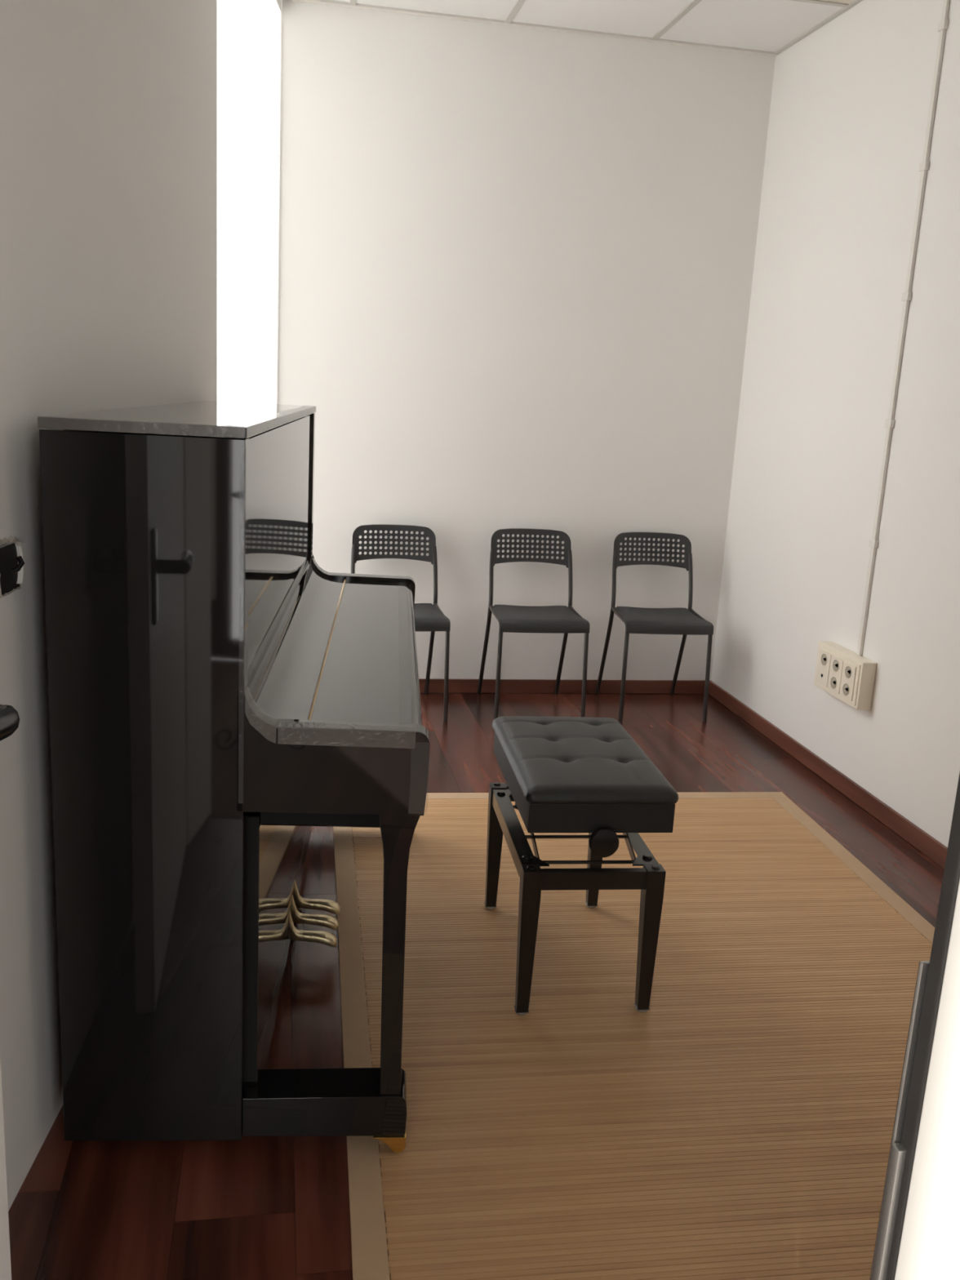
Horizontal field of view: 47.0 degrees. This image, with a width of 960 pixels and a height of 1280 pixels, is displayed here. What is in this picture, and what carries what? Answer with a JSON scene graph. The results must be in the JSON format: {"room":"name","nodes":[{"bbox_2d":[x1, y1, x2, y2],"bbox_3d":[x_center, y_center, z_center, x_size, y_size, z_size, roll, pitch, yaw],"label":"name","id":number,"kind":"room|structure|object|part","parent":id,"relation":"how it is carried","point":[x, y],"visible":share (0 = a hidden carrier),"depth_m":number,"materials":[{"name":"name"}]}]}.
{"room":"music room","nodes":[
{"label":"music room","id":0,"kind":"room"},
{"bbox_2d":[0,0,282,1211],"bbox_3d":[-0.844,-0.632,2.327,0.240,2.771,4.388,2,13,-3],"label":"wall","id":1,"kind":"structure","parent":0,"point":[108,108],"depth_m":1.89,"materials":[{"name":"white paint"}]},
{"bbox_2d":[0,535,26,598],"bbox_3d":[-0.700,-0.110,1.652,0.021,0.088,0.096,2,13,-3],"label":"wall switch","id":2,"kind":"object","parent":1,"relation":"attached to","point":[13,556],"visible":1,"depth_m":1.66,"materials":[{"name":"paint"}]},
{"bbox_3d":[-0.704,-0.118,1.687,0.013,0.064,0.024,2,13,-3],"label":"plate","id":3,"kind":"part","parent":2,"relation":"part of","materials":[{"name":"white plastic"}]},
{"bbox_2d":[273,0,281,404],"bbox_3d":[-0.797,-0.980,3.830,0.010,2.659,1.297,2,13,-3],"label":"window","id":4,"kind":"structure","parent":1,"relation":"in","point":[277,2],"depth_m":4.29,"materials":[{"name":"white"}]},
{"bbox_2d":[8,693,944,1279],"bbox_3d":[0.164,0.765,2.814,2.815,0.060,4.580,1,13,-10],"label":"floor","id":5,"kind":"structure","parent":0,"point":[251,1207],"depth_m":1.95,"materials":[{"name":"brown wood"}]},
{"bbox_2d":[351,524,450,722],"bbox_3d":[-0.346,-0.078,4.555,0.385,0.754,0.436,0,13,-13],"label":"chair","id":6,"kind":"object","parent":5,"relation":"on","point":[428,617],"visible":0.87,"depth_m":4.61,"materials":[{"name":"grey plastic"}]},
{"bbox_3d":[-0.547,-0.073,4.660,0.026,0.675,0.153,0,13,-13],"label":"leg","id":7,"kind":"part","parent":6,"relation":"part of","materials":[{"name":"black metal"}]},
{"bbox_3d":[-0.360,-0.401,4.621,0.356,0.157,0.060,0,13,-13],"label":"backrest","id":8,"kind":"part","parent":6,"relation":"part of","materials":[{"name":"grey plastic"}]},
{"bbox_3d":[-0.210,-0.072,4.737,0.026,0.675,0.153,0,13,-13],"label":"leg","id":9,"kind":"part","parent":6,"relation":"part of","materials":[{"name":"black metal"}]},
{"bbox_3d":[-0.331,-0.095,4.489,0.376,0.061,0.272,0,13,-13],"label":"seat","id":10,"kind":"part","parent":6,"relation":"part of","materials":[{"name":"grey plastic"}]},
{"bbox_3d":[-0.165,0.090,4.560,0.022,0.439,0.290,0,13,-15],"label":"leg","id":11,"kind":"part","parent":6,"relation":"part of","materials":[{"name":"black metal"}]},
{"bbox_2d":[476,528,590,719],"bbox_3d":[0.227,-0.073,4.666,0.385,0.754,0.436,1,13,-11],"label":"chair","id":12,"kind":"object","parent":5,"relation":"on","point":[564,620],"visible":0.99,"depth_m":4.69,"materials":[{"name":"grey plastic"}]},
{"bbox_3d":[0.029,-0.068,4.777,0.026,0.675,0.153,1,13,-11],"label":"leg","id":13,"kind":"part","parent":12,"relation":"part of","materials":[{"name":"black metal"}]},
{"bbox_3d":[0.058,0.093,4.597,0.022,0.439,0.290,1,13,-9],"label":"leg","id":14,"kind":"part","parent":12,"relation":"part of","materials":[{"name":"black metal"}]},
{"bbox_3d":[0.217,-0.395,4.733,0.356,0.157,0.060,1,13,-11],"label":"backrest","id":15,"kind":"part","parent":12,"relation":"part of","materials":[{"name":"grey plastic"}]},
{"bbox_3d":[0.239,-0.089,4.600,0.376,0.061,0.272,1,13,-11],"label":"seat","id":16,"kind":"part","parent":12,"relation":"part of","materials":[{"name":"grey plastic"}]},
{"bbox_3d":[0.368,-0.065,4.843,0.026,0.675,0.153,1,13,-11],"label":"leg","id":17,"kind":"part","parent":12,"relation":"part of","materials":[{"name":"black metal"}]},
{"bbox_3d":[0.406,0.097,4.665,0.022,0.439,0.290,0,13,-13],"label":"leg","id":18,"kind":"part","parent":12,"relation":"part of","materials":[{"name":"black metal"}]},
{"bbox_2d":[333,791,934,1279],"bbox_3d":[0.464,0.803,2.570,1.566,0.006,2.460,1,13,-9],"label":"bamboo mat","id":19,"kind":"object","parent":5,"relation":"on","point":[740,1125],"visible":0.77,"depth_m":2.29,"materials":[{"name":"brown wicker"}]},
{"bbox_2d":[37,400,430,1153],"bbox_3d":[-0.438,0.121,2.496,0.599,1.269,1.475,2,13,-5],"label":"upright piano","id":20,"kind":"object","parent":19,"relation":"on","point":[220,695],"visible":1,"depth_m":1.81,"materials":[{"name":"black paint"}]},
{"bbox_3d":[-0.534,0.275,1.794,0.300,1.203,0.045,2,13,-5],"label":"panel","id":21,"kind":"part","parent":20,"relation":"part of","materials":[{"name":"black paint"}]},
{"bbox_3d":[-0.554,-0.481,2.348,0.303,0.016,1.471,2,13,-5],"label":"lid","id":22,"kind":"part","parent":20,"relation":"part of","materials":[{"name":"black paint"}]},
{"bbox_3d":[-0.444,0.387,2.558,0.026,0.475,1.373,2,13,-5],"label":"panel","id":23,"kind":"part","parent":20,"relation":"part of","materials":[{"name":"black paint"}]},
{"bbox_3d":[-0.466,0.657,2.620,0.041,0.077,1.373,2,13,-5],"label":"rail","id":24,"kind":"part","parent":20,"relation":"part of","materials":[{"name":"black paint"}]},
{"bbox_3d":[-0.437,-0.212,2.419,0.024,0.515,1.373,2,13,-5],"label":"panel","id":25,"kind":"part","parent":20,"relation":"part of","materials":[{"name":"black paint"}]},
{"bbox_3d":[-0.638,-0.047,3.173,0.300,1.203,0.045,2,13,-5],"label":"panel","id":26,"kind":"part","parent":20,"relation":"part of","materials":[{"name":"black paint"}]},
{"bbox_3d":[-0.237,0.179,1.794,0.309,0.204,0.045,2,13,-5],"label":"arm","id":27,"kind":"part","parent":20,"relation":"part of","materials":[{"name":"black paint"}]},
{"bbox_3d":[-0.341,-0.144,3.173,0.309,0.204,0.045,2,13,-5],"label":"arm","id":28,"kind":"part","parent":20,"relation":"part of","materials":[{"name":"black paint"}]},
{"bbox_3d":[-0.239,0.026,2.490,0.189,0.080,1.372,2,13,-5],"label":"fallboard lid","id":29,"kind":"part","parent":20,"relation":"part of","materials":[{"name":"black paint"}]},
{"bbox_3d":[-0.147,0.534,1.890,0.068,0.522,0.048,2,13,-5],"label":"leg","id":30,"kind":"part","parent":20,"relation":"part of","materials":[{"name":"black paint"}]},
{"bbox_2d":[484,715,678,1015],"bbox_3d":[0.213,0.505,2.590,0.329,0.539,0.586,1,13,-8],"label":"piano bench","id":31,"kind":"object","parent":19,"relation":"on","point":[590,775],"visible":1,"depth_m":2.38,"materials":[{"name":"black leather"}]},
{"bbox_3d":[0.037,0.532,2.857,0.040,0.332,0.040,1,13,-8],"label":"leg","id":32,"kind":"part","parent":31,"relation":"part of","materials":[{"name":"black wood"}]},
{"bbox_3d":[0.177,0.394,2.849,0.229,0.041,0.021,1,13,-8],"label":"rail","id":33,"kind":"part","parent":31,"relation":"part of","materials":[{"name":"black metal"}]},
{"bbox_3d":[0.090,0.449,2.587,0.060,0.038,0.454,1,13,-8],"label":"rail","id":34,"kind":"part","parent":31,"relation":"part of","materials":[{"name":"black metal"}]},
{"bbox_3d":[0.101,0.646,2.378,0.040,0.332,0.040,1,13,-8],"label":"leg","id":35,"kind":"part","parent":31,"relation":"part of","materials":[{"name":"black wood"}]},
{"bbox_3d":[0.214,0.459,2.571,0.297,0.008,0.008,1,13,-8],"label":"cross rod","id":36,"kind":"part","parent":31,"relation":"part of","materials":[{"name":"black metal"}]},
{"bbox_2d":[492,715,678,804],"bbox_3d":[0.225,0.261,2.543,0.329,0.042,0.533,1,13,-8],"label":"cushion","id":37,"kind":"object","parent":31,"relation":"on","point":[551,760],"depth_m":2.43,"materials":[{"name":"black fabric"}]},
{"bbox_3d":[0.232,0.491,2.436,0.297,0.008,0.008,1,13,-8],"label":"cross rod","id":38,"kind":"part","parent":31,"relation":"part of","materials":[{"name":"black metal"}]},
{"bbox_3d":[0.304,0.538,2.893,0.040,0.332,0.040,1,13,-8],"label":"leg","id":39,"kind":"part","parent":31,"relation":"part of","materials":[{"name":"black wood"}]},
{"bbox_3d":[0.242,0.511,2.358,0.229,0.041,0.021,1,13,-8],"label":"rail","id":40,"kind":"part","parent":31,"relation":"part of","materials":[{"name":"black wood"}]},
{"bbox_3d":[0.256,0.418,2.289,0.063,0.063,0.034,1,13,-8],"label":"height knob","id":41,"kind":"part","parent":31,"relation":"part of","materials":[{"name":"black plastic"}]},
{"bbox_3d":[0.330,0.454,2.620,0.060,0.038,0.454,1,13,-8],"label":"rail","id":42,"kind":"part","parent":31,"relation":"part of","materials":[{"name":"black metal"}]},
{"bbox_3d":[0.367,0.652,2.415,0.040,0.332,0.040,1,13,-8],"label":"leg","id":43,"kind":"part","parent":31,"relation":"part of","materials":[{"name":"black wood"}]},
{"bbox_2d":[595,532,713,722],"bbox_3d":[0.758,-0.067,4.769,0.385,0.754,0.436,1,13,-9],"label":"chair","id":44,"kind":"object","parent":5,"relation":"on","point":[677,620],"visible":1,"depth_m":4.80,"materials":[{"name":"grey plastic"}]},
{"bbox_3d":[0.565,-0.064,4.887,0.026,0.675,0.153,1,13,-9],"label":"leg","id":45,"kind":"part","parent":44,"relation":"part of","materials":[{"name":"black metal"}]},
{"bbox_3d":[0.586,0.097,4.706,0.022,0.439,0.290,1,13,-7],"label":"leg","id":46,"kind":"part","parent":44,"relation":"part of","materials":[{"name":"black metal"}]},
{"bbox_3d":[0.754,-0.390,4.837,0.356,0.157,0.060,1,13,-9],"label":"backrest","id":47,"kind":"part","parent":44,"relation":"part of","materials":[{"name":"grey plastic"}]},
{"bbox_3d":[0.769,-0.084,4.703,0.376,0.061,0.272,1,13,-9],"label":"seat","id":48,"kind":"part","parent":44,"relation":"part of","materials":[{"name":"grey plastic"}]},
{"bbox_3d":[0.906,-0.058,4.941,0.026,0.675,0.153,1,13,-9],"label":"leg","id":49,"kind":"part","parent":44,"relation":"part of","materials":[{"name":"black metal"}]},
{"bbox_3d":[0.936,0.103,4.761,0.022,0.439,0.290,1,13,-11],"label":"leg","id":50,"kind":"part","parent":44,"relation":"part of","materials":[{"name":"black metal"}]},
{"bbox_2d":[277,0,775,679],"bbox_3d":[0.222,-1.128,4.736,2.147,2.771,0.150,1,13,-10],"label":"wall","id":51,"kind":"structure","parent":0,"point":[516,264],"depth_m":4.59,"materials":[{"name":"white paint"}]},
{"bbox_2d":[418,678,711,693],"bbox_3d":[0.109,0.207,4.951,1.960,0.062,0.013,1,13,-10],"label":"baseboard","id":52,"kind":"structure","parent":51,"relation":"attached to","point":[436,686],"depth_m":5.00,"materials":[{"name":"brown wood"}]},
{"bbox_2d":[291,0,862,56],"bbox_3d":[0.199,-1.936,2.173,3.044,0.053,4.580,1,13,-10],"label":"ceiling","id":53,"kind":"structure","parent":0,"point":[770,28],"depth_m":4.18,"materials":[{"name":"white"}]},
{"bbox_2d":[711,0,959,847],"bbox_3d":[1.607,-0.585,2.701,0.150,2.771,4.480,1,13,-10],"label":"wall","id":54,"kind":"structure","parent":0,"point":[850,102],"depth_m":3.85,"materials":[{"name":"white paint"}]},
{"bbox_2d":[708,680,947,868],"bbox_3d":[1.437,0.707,3.092,0.013,0.062,4.237,1,13,-10],"label":"baseboard","id":55,"kind":"structure","parent":54,"relation":"attached to","point":[932,848],"depth_m":3.92,"materials":[{"name":"brown wood"}]},
{"bbox_2d":[813,640,876,710],"bbox_3d":[1.274,0.121,3.877,0.061,0.166,0.320,1,13,-10],"label":"power outlet","id":56,"kind":"object","parent":54,"relation":"attached to","point":[849,677],"visible":1,"depth_m":3.81,"materials":[{"name":"beige plastic"}]},
{"bbox_2d":[821,653,826,665],"bbox_3d":[1.231,0.070,3.949,0.001,0.042,0.042,1,13,-10],"label":"socket","id":57,"kind":"object","parent":56,"relation":"attached to","point":[824,656],"depth_m":3.95,"materials":[{"name":"beige plastic"}]},
{"bbox_2d":[830,676,836,688],"bbox_3d":[1.243,0.150,3.879,0.001,0.042,0.042,1,13,-10],"label":"socket","id":58,"kind":"object","parent":56,"relation":"attached to","point":[833,679],"depth_m":3.88,"materials":[{"name":"beige plastic"}]},
{"bbox_2d":[832,659,839,671],"bbox_3d":[1.246,0.090,3.865,0.001,0.042,0.042,1,13,-10],"label":"socket","id":59,"kind":"object","parent":56,"relation":"attached to","point":[835,662],"depth_m":3.86,"materials":[{"name":"beige plastic"}]},
{"bbox_3d":[1.252,0.120,3.873,0.005,0.144,0.296,1,13,-10],"label":"frame","id":60,"kind":"part","parent":56,"relation":"part of","materials":[{"name":"beige plastic"}]},
{"bbox_2d":[842,683,848,695],"bbox_3d":[1.258,0.171,3.794,0.001,0.042,0.042,1,13,-10],"label":"socket","id":61,"kind":"object","parent":56,"relation":"attached to","point":[845,686],"depth_m":3.80,"materials":[{"name":"beige plastic"}]},
{"bbox_2d":[844,666,851,678],"bbox_3d":[1.261,0.110,3.781,0.001,0.042,0.042,1,13,-10],"label":"socket","id":62,"kind":"object","parent":56,"relation":"attached to","point":[847,668],"depth_m":3.78,"materials":[{"name":"beige plastic"}]},
{"bbox_2d":[856,0,950,655],"bbox_3d":[1.368,-1.027,3.568,0.014,2.215,0.037,1,13,-10],"label":"cable conduit","id":63,"kind":"object","parent":54,"relation":"attached to","point":[943,24],"visible":1,"depth_m":3.56,"materials":[{"name":"white plastic"}]},
{"bbox_3d":[-0.210,-0.123,0.261,4.280,2.771,0.230,1,13,-10],"label":"wall","id":64,"kind":"structure","parent":0,"visible":0},
{"bbox_2d":[0,704,19,1279],"bbox_3d":[-0.601,0.093,0.834,0.190,2.028,0.864,3,13,1],"label":"door","id":65,"kind":"structure","parent":64,"relation":"in","point":[9,716],"depth_m":1.40,"materials":[{"name":"white paint"}]},
{"bbox_3d":[-0.534,0.094,1.156,0.069,0.035,0.131,3,13,1],"label":"lever","id":66,"kind":"part","parent":65,"relation":"part of","materials":[{"name":"black plastic"}]},
{"bbox_2d":[869,772,959,1279],"bbox_3d":[-0.178,0.214,0.330,0.874,2.088,0.255,1,13,-10],"label":"door","id":67,"kind":"structure","parent":64,"relation":"attached to","point":[917,1237],"depth_m":0.51,"materials":[{"name":"white paint"}]},
{"bbox_3d":[0.210,0.260,0.541,0.023,0.225,0.003,1,13,-10],"label":"strike plate","id":68,"kind":"part","parent":67,"relation":"part of","materials":[{"name":"silver metal"}]}
]}

